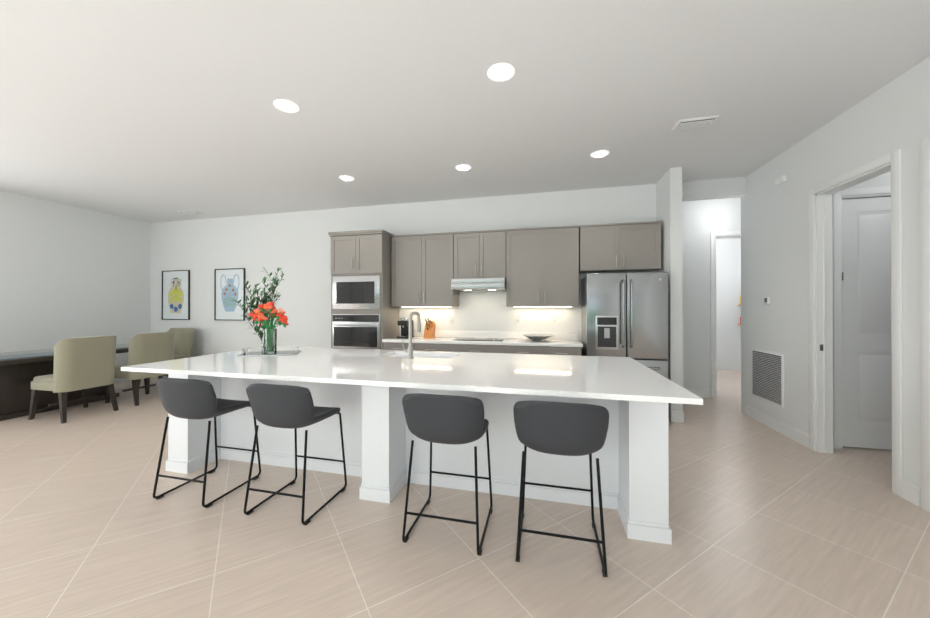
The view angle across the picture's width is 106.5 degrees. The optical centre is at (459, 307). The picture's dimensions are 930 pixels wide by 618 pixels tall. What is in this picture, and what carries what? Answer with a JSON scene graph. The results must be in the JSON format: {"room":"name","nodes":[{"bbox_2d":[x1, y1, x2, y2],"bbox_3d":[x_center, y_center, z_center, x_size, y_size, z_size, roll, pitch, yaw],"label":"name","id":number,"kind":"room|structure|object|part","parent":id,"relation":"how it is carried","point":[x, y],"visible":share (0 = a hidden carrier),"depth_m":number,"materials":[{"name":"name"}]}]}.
{"room":"open-plan kitchen","nodes":[
{"label":"open-plan kitchen","id":0,"kind":"room"},
{"bbox_2d":[0,191,149,365],"bbox_3d":[-7.190,-0.155,2.724,0.120,3.050,8.550,0,0,14],"label":"wall","id":1,"kind":"structure","parent":0,"point":[67,271],"depth_m":5.67,"materials":[{"name":"paint"}]},
{"bbox_2d":[114,378,131,383],"bbox_3d":[-7.124,1.305,2.704,0.016,0.130,8.550,0,0,14],"label":"baseboard","id":2,"kind":"structure","parent":1,"relation":"attached to","point":[118,380],"depth_m":6.36,"materials":[{"name":"white wood"}]},
{"bbox_2d":[150,177,745,356],"bbox_3d":[-1.259,-0.146,5.727,10.200,3.050,0.120,0,0,14],"label":"wall","id":3,"kind":"structure","parent":0,"point":[295,247],"depth_m":5.93,"materials":[{"name":"paint"}]},
{"bbox_2d":[161,270,189,319],"bbox_3d":[-5.462,-0.233,6.685,0.670,0.950,0.030,0,0,14],"label":"picture","id":4,"kind":"object","parent":3,"relation":"attached to","point":[175,294],"visible":1,"depth_m":6.68,"materials":[{"name":"white paper"}]},
{"bbox_2d":[214,268,244,320],"bbox_3d":[-4.219,-0.234,6.379,0.670,0.950,0.030,0,0,14],"label":"picture","id":5,"kind":"object","parent":3,"relation":"attached to","point":[229,286],"visible":1,"depth_m":6.38,"materials":[{"name":"white paper"}]},
{"bbox_2d":[392,232,463,308],"bbox_3d":[-0.483,-0.546,5.294,1.036,1.078,0.348,0,0,14],"label":"upper cabinet","id":6,"kind":"object","parent":3,"relation":"attached to","point":[425,267],"depth_m":5.12,"materials":[{"name":"grey wood"}]},
{"bbox_2d":[449,315,453,321],"bbox_3d":[-0.119,0.178,5.379,0.072,0.116,0.007,0,0,14],"label":"electrical outlet","id":7,"kind":"object","parent":3,"relation":"attached to","point":[451,318],"visible":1,"depth_m":5.38,"materials":[{"name":"white plastic"}]},
{"bbox_2d":[460,229,507,280],"bbox_3d":[0.327,-0.744,5.095,0.752,0.683,0.348,0,0,14],"label":"upper cabinet","id":8,"kind":"object","parent":3,"relation":"attached to","point":[483,254],"depth_m":4.91,"materials":[{"name":"grey wood"}]},
{"bbox_2d":[450,277,508,291],"bbox_3d":[0.307,-0.321,5.016,0.748,0.162,0.508,0,0,14],"label":"range hood","id":9,"kind":"object","parent":8,"relation":"attached to","point":[458,284],"depth_m":4.81,"materials":[{"name":"silver metal"}]},
{"bbox_2d":[400,330,575,340],"bbox_3d":[0.359,0.412,5.253,2.709,0.099,0.020,0,0,14],"label":"backsplash","id":10,"kind":"structure","parent":3,"relation":"attached to","point":[438,333],"depth_m":5.23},
{"bbox_2d":[516,314,520,321],"bbox_3d":[0.881,0.162,5.133,0.072,0.116,0.007,0,0,14],"label":"electrical outlet","id":11,"kind":"object","parent":3,"relation":"attached to","point":[518,317],"visible":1,"depth_m":5.13,"materials":[{"name":"white plastic"}]},
{"bbox_2d":[500,225,587,306],"bbox_3d":[1.169,-0.547,4.887,1.106,1.078,0.348,0,0,14],"label":"upper cabinet","id":12,"kind":"object","parent":3,"relation":"attached to","point":[545,264],"depth_m":4.71,"materials":[{"name":"grey wood"}]},
{"bbox_2d":[588,221,661,272],"bbox_3d":[2.116,-0.785,4.654,0.970,0.603,0.348,0,0,14],"label":"upper cabinet","id":13,"kind":"object","parent":3,"relation":"attached to","point":[632,246],"depth_m":4.47,"materials":[{"name":"grey wood"}]},
{"bbox_2d":[0,370,929,617],"bbox_3d":[-0.566,1.421,3.018,13.200,0.100,12.900,0,0,14],"label":"floor","id":14,"kind":"structure","parent":0,"point":[765,521],"depth_m":2.04,"materials":[{"name":"tile"}]},
{"bbox_2d":[0,344,128,420],"bbox_3d":[-5.635,0.995,4.809,1.100,0.763,2.050,0,0,14],"label":"dining table","id":15,"kind":"object","parent":14,"relation":"on","point":[20,371],"visible":0.38,"depth_m":4.41,"materials":[{"name":"brown wood"}]},
{"bbox_2d":[28,336,118,423],"bbox_3d":[-4.907,0.875,4.440,0.630,1.000,0.592,0,0,14],"label":"dining chair","id":16,"kind":"object","parent":14,"relation":"on","point":[83,364],"visible":1,"depth_m":4.27,"materials":[{"name":"fabric"}]},
{"bbox_2d":[105,332,174,405],"bbox_3d":[-4.725,0.877,5.178,0.630,1.000,0.592,0,0,14],"label":"dining chair","id":17,"kind":"object","parent":14,"relation":"on","point":[144,348],"visible":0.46,"depth_m":4.98,"materials":[{"name":"fabric"}]},
{"bbox_2d":[139,328,193,385],"bbox_3d":[-5.174,0.880,6.138,0.592,1.000,0.630,0,0,14],"label":"dining chair","id":18,"kind":"object","parent":14,"relation":"on","point":[183,343],"visible":0.21,"depth_m":6.25,"materials":[{"name":"fabric"}]},
{"bbox_2d":[153,378,260,507],"bbox_3d":[-1.889,0.930,2.623,0.488,0.878,0.525,0,0,14],"label":"stool","id":19,"kind":"object","parent":14,"relation":"on","point":[188,398],"visible":1,"depth_m":2.40,"materials":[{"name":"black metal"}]},
{"bbox_3d":[-1.891,0.648,2.617,0.510,0.322,0.517,0,0,14],"label":"seat","id":20,"kind":"part","parent":19,"relation":"part of","materials":[{"name":"black plastic"}]},
{"bbox_2d":[243,383,346,524],"bbox_3d":[-1.132,0.930,2.436,0.488,0.878,0.525,0,0,14],"label":"stool","id":21,"kind":"object","parent":14,"relation":"on","point":[284,406],"visible":1,"depth_m":2.21,"materials":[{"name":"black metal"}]},
{"bbox_3d":[-1.134,0.648,2.430,0.510,0.322,0.517,0,0,14],"label":"seat","id":22,"kind":"part","parent":21,"relation":"part of","materials":[{"name":"black plastic"}]},
{"bbox_2d":[328,229,398,349],"bbox_3d":[-1.447,0.146,5.382,0.840,2.465,0.635,0,0,14],"label":"tall cabinet","id":23,"kind":"object","parent":14,"relation":"on","point":[379,277],"depth_m":5.09,"materials":[{"name":"grey wood"}]},
{"bbox_2d":[332,314,380,348],"bbox_3d":[-1.525,0.352,5.066,0.770,0.500,0.087,0,0,14],"label":"wall oven","id":24,"kind":"object","parent":23,"relation":"in","point":[351,331],"depth_m":5.07,"materials":[{"name":"silver metal"}]},
{"bbox_2d":[384,341,447,351],"bbox_3d":[-0.587,0.940,5.176,1.048,0.875,0.618,0,0,14],"label":"base cabinet","id":25,"kind":"object","parent":14,"relation":"on","point":[388,345],"depth_m":4.88,"materials":[{"name":"grey wood"}]},
{"bbox_2d":[161,352,671,544],"bbox_3d":[-0.474,0.928,3.037,3.794,0.885,1.202,0,0,14],"label":"kitchen island","id":26,"kind":"object","parent":14,"relation":"on","point":[365,391],"depth_m":2.54,"materials":[{"name":"white"}]},
{"bbox_2d":[121,346,702,403],"bbox_3d":[-0.507,0.470,2.904,3.890,0.030,1.500,0,0,14],"label":"island countertop","id":27,"kind":"structure","parent":26,"relation":"on","point":[579,377],"depth_m":2.46,"materials":[{"name":"white stone"}]},
{"bbox_2d":[231,267,301,356],"bbox_3d":[-1.942,0.025,3.413,0.798,0.862,0.497,0,0,14],"label":"arrangement","id":28,"kind":"object","parent":27,"relation":"on","point":[260,317],"visible":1,"depth_m":3.37,"materials":[{"name":"multicoloured plant"}]},
{"bbox_2d":[236,346,301,356],"bbox_3d":[-1.836,0.426,3.385,0.500,0.061,0.300,0,0,-14],"label":"tray","id":29,"kind":"object","parent":27,"relation":"on","point":[268,350],"depth_m":3.32,"materials":[{"name":"silver metal"}]},
{"bbox_2d":[401,312,421,358],"bbox_3d":[-0.434,0.248,3.202,0.111,0.416,0.274,0,0,14],"label":"faucet","id":30,"kind":"object","parent":27,"relation":"on","point":[410,349],"depth_m":3.08,"materials":[{"name":"silver metal"}]},
{"bbox_2d":[402,393,492,555],"bbox_3d":[-0.054,0.929,2.171,0.488,0.878,0.525,0,0,14],"label":"stool","id":31,"kind":"object","parent":14,"relation":"on","point":[445,419],"visible":1,"depth_m":1.95,"materials":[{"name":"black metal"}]},
{"bbox_3d":[-0.056,0.647,2.165,0.510,0.322,0.517,0,0,14],"label":"seat","id":32,"kind":"part","parent":31,"relation":"part of","materials":[{"name":"black plastic"}]},
{"bbox_2d":[448,345,507,352],"bbox_3d":[0.291,0.939,4.965,0.886,0.875,0.608,0,0,14],"label":"base cabinet","id":33,"kind":"object","parent":14,"relation":"on","point":[451,348],"depth_m":4.66,"materials":[{"name":"grey wood"}]},
{"bbox_2d":[384,337,582,348],"bbox_3d":[0.294,0.481,4.953,2.726,0.041,0.633,0,0,14],"label":"countertop","id":34,"kind":"structure","parent":33,"relation":"on","point":[415,340],"depth_m":4.75,"materials":[{"name":"white stone"}]},
{"bbox_2d":[397,318,413,338],"bbox_3d":[-0.811,0.308,5.245,0.160,0.307,0.300,0,0,14],"label":"coffee machine","id":35,"kind":"object","parent":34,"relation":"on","point":[403,323],"visible":0.88,"depth_m":5.17,"materials":[{"name":"black plastic"}]},
{"bbox_2d":[423,318,435,337],"bbox_3d":[-0.450,0.313,5.249,0.124,0.298,0.229,0,0,14],"label":"knife block","id":36,"kind":"object","parent":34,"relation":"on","point":[429,329],"visible":1,"depth_m":5.19,"materials":[{"name":"brown wood"}]},
{"bbox_2d":[452,337,506,341],"bbox_3d":[0.296,0.446,4.951,0.700,0.030,0.470,0,0,14],"label":"cooktop","id":37,"kind":"object","parent":34,"relation":"in","point":[461,338],"depth_m":4.89,"materials":[{"name":"black glass"}]},
{"bbox_2d":[522,334,553,340],"bbox_3d":[1.082,0.419,4.778,0.434,0.082,0.434,0,0,14],"label":"steel bowl","id":38,"kind":"object","parent":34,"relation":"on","point":[537,337],"visible":1,"depth_m":4.69,"materials":[{"name":"silver metal"}]},
{"bbox_2d":[508,345,547,354],"bbox_3d":[0.932,0.939,4.807,0.558,0.875,0.608,0,0,14],"label":"base cabinet","id":39,"kind":"object","parent":14,"relation":"on","point":[512,349],"depth_m":4.50,"materials":[{"name":"grey wood"}]},
{"bbox_2d":[513,400,608,577],"bbox_3d":[0.577,0.929,2.015,0.488,0.878,0.525,0,0,14],"label":"stool","id":40,"kind":"object","parent":14,"relation":"on","point":[565,428],"visible":1,"depth_m":1.79,"materials":[{"name":"black metal"}]},
{"bbox_3d":[0.575,0.647,2.009,0.510,0.322,0.517,0,0,14],"label":"seat","id":41,"kind":"part","parent":40,"relation":"part of","materials":[{"name":"black plastic"}]},
{"bbox_2d":[548,345,580,355],"bbox_3d":[1.342,0.939,4.706,0.539,0.875,0.608,0,0,14],"label":"base cabinet","id":42,"kind":"object","parent":14,"relation":"on","point":[552,350],"depth_m":4.40,"materials":[{"name":"grey wood"}]},
{"bbox_2d":[582,272,668,418],"bbox_3d":[2.079,0.480,4.446,0.905,1.790,0.737,0,0,14],"label":"refrigerator","id":43,"kind":"object","parent":14,"relation":"on","point":[625,314],"visible":0.71,"depth_m":4.15,"materials":[{"name":"grey metal"}]},
{"bbox_2d":[671,411,682,422],"bbox_3d":[2.601,1.309,4.146,0.130,0.130,0.016,0,0,14],"label":"baseboard","id":44,"kind":"structure","parent":14,"relation":"on","point":[677,416],"depth_m":4.14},
{"bbox_2d":[0,0,929,222],"bbox_3d":[-0.566,-1.729,3.028,13.200,0.100,12.900,0,0,14],"label":"ceiling","id":45,"kind":"structure","parent":0,"point":[151,111],"depth_m":2.71,"materials":[{"name":"paint"}]},
{"bbox_2d":[177,210,201,213],"bbox_3d":[-4.716,-1.660,6.079,0.360,0.020,0.170,0,0,14],"label":"ceiling vent","id":46,"kind":"object","parent":45,"relation":"in","point":[190,212],"visible":0.98,"depth_m":6.04,"materials":[{"name":"white metal"}]},
{"bbox_2d":[273,99,298,112],"bbox_3d":[-1.442,-1.677,2.898,0.194,0.005,0.194,0,0,14],"label":"recessed light","id":47,"kind":"object","parent":45,"relation":"in","point":[283,105],"visible":1,"depth_m":2.90,"materials":[{"name":"white"}]},
{"bbox_2d":[339,175,354,180],"bbox_3d":[-1.458,-1.672,4.504,0.194,0.005,0.194,0,0,14],"label":"recessed light","id":48,"kind":"object","parent":45,"relation":"in","point":[346,178],"visible":1,"depth_m":4.50,"materials":[{"name":"white"}]},
{"bbox_2d":[455,164,470,170],"bbox_3d":[0.049,-1.673,4.163,0.194,0.005,0.194,0,0,14],"label":"recessed light","id":49,"kind":"object","parent":45,"relation":"in","point":[462,167],"visible":1,"depth_m":4.15,"materials":[{"name":"white"}]},
{"bbox_2d":[487,63,514,81],"bbox_3d":[0.299,-1.679,2.485,0.194,0.005,0.194,0,0,14],"label":"recessed light","id":50,"kind":"object","parent":45,"relation":"in","point":[499,72],"visible":1,"depth_m":2.48,"materials":[{"name":"white"}]},
{"bbox_2d":[590,150,609,157],"bbox_3d":[1.539,-1.675,3.796,0.194,0.005,0.194,0,0,14],"label":"recessed light","id":51,"kind":"object","parent":45,"relation":"in","point":[600,154],"visible":1,"depth_m":3.79,"materials":[{"name":"white"}]},
{"bbox_2d":[672,115,719,129],"bbox_3d":[2.143,-1.669,3.153,0.320,0.020,0.170,0,0,14],"label":"ceiling vent","id":52,"kind":"object","parent":45,"relation":"in","point":[695,122],"visible":0.96,"depth_m":3.13,"materials":[{"name":"white metal"}]},
{"bbox_2d":[656,167,682,421],"bbox_3d":[2.769,-0.149,4.832,0.130,3.050,1.390,0,0,14],"label":"wall","id":53,"kind":"structure","parent":0,"point":[669,199],"depth_m":4.17,"materials":[{"name":"paint"}]},
{"bbox_2d":[682,198,740,388],"bbox_3d":[4.236,-0.148,5.248,2.780,3.050,0.120,0,0,14],"label":"wall","id":54,"kind":"structure","parent":0,"point":[702,220],"depth_m":5.32,"materials":[{"name":"paint"}]},
{"bbox_2d":[685,388,710,397],"bbox_3d":[3.409,1.313,5.378,0.850,0.130,0.016,0,0,14],"label":"baseboard","id":55,"kind":"structure","parent":54,"relation":"attached to","point":[704,393],"depth_m":5.30,"materials":[{"name":"white wood"}]},
{"bbox_2d":[710,231,740,397],"bbox_3d":[4.273,0.120,5.229,0.890,2.515,0.138,0,0,14],"label":"door frame","id":56,"kind":"structure","parent":54,"relation":"attached to","point":[714,236],"depth_m":5.26,"materials":[{"name":"white wood"}]},
{"bbox_2d":[716,238,740,370],"bbox_3d":[5.460,-0.140,7.831,3.400,3.050,0.120,0,0,14],"label":"wall","id":57,"kind":"structure","parent":0,"point":[728,278],"depth_m":7.65,"materials":[{"name":"paint"}]},
{"bbox_2d":[741,57,929,505],"bbox_3d":[2.728,-0.162,0.342,0.120,3.050,8.670,0,0,14],"label":"wall","id":58,"kind":"structure","parent":0,"point":[892,116],"depth_m":3.42,"materials":[{"name":"paint"}]},
{"bbox_2d":[762,297,769,303],"bbox_3d":[3.564,-0.076,4.034,0.023,0.080,0.110,0,0,14],"label":"thermostat","id":59,"kind":"object","parent":58,"relation":"attached to","point":[765,300],"visible":1,"depth_m":4.01,"materials":[{"name":"white plastic"}]},
{"bbox_2d":[752,348,783,408],"bbox_3d":[3.564,0.799,4.026,0.020,0.590,0.590,0,0,14],"label":"air vent","id":60,"kind":"object","parent":58,"relation":"in","point":[767,376],"visible":1,"depth_m":3.97,"materials":[{"name":"white metal"}]},
{"bbox_2d":[745,405,808,447],"bbox_3d":[3.538,1.308,3.907,0.016,0.130,1.110,0,0,14],"label":"baseboard","id":61,"kind":"structure","parent":58,"relation":"attached to","point":[791,432],"depth_m":3.79,"materials":[{"name":"white wood"}]},
{"bbox_2d":[775,175,785,185],"bbox_3d":[3.496,-1.382,3.776,0.030,0.070,0.140,0,0,14],"label":"door chime","id":62,"kind":"object","parent":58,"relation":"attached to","point":[780,179],"visible":1,"depth_m":3.75,"materials":[{"name":"white plastic"}]},
{"bbox_2d":[809,149,902,496],"bbox_3d":[3.355,0.113,2.921,0.138,2.515,0.890,0,0,14],"label":"door frame","id":63,"kind":"structure","parent":58,"relation":"attached to","point":[821,335],"depth_m":3.26,"materials":[{"name":"white wood"}]},
{"bbox_2d":[901,480,919,505],"bbox_3d":[3.177,1.304,2.441,0.016,0.130,0.110,0,0,14],"label":"baseboard","id":64,"kind":"structure","parent":58,"relation":"attached to","point":[910,492],"depth_m":2.44,"materials":[{"name":"white wood"}]},
{"bbox_2d":[920,135,929,511],"bbox_3d":[3.101,0.110,1.892,0.138,2.515,0.950,0,0,14],"label":"door frame","id":65,"kind":"structure","parent":58,"relation":"attached to","point":[925,293],"depth_m":2.34,"materials":[{"name":"white wood"}]},
{"bbox_2d":[841,171,890,196],"bbox_3d":[4.349,-0.154,3.284,1.620,3.050,0.120,0,0,14],"label":"wall","id":66,"kind":"structure","parent":0,"point":[883,180],"depth_m":3.31,"materials":[{"name":"paint"}]},
{"bbox_2d":[832,186,890,448],"bbox_3d":[4.100,0.114,3.336,0.900,2.515,0.138,0,0,14],"label":"door frame","id":67,"kind":"structure","parent":66,"relation":"attached to","point":[837,198],"depth_m":3.37,"materials":[{"name":"white wood"}]},
{"bbox_2d":[842,197,891,449],"bbox_3d":[4.088,0.151,3.319,0.748,2.417,0.065,0,0,14],"label":"bedroom door","id":68,"kind":"structure","parent":66,"relation":"in","point":[866,320],"depth_m":3.35,"materials":[{"name":"white wood"}]}
]}

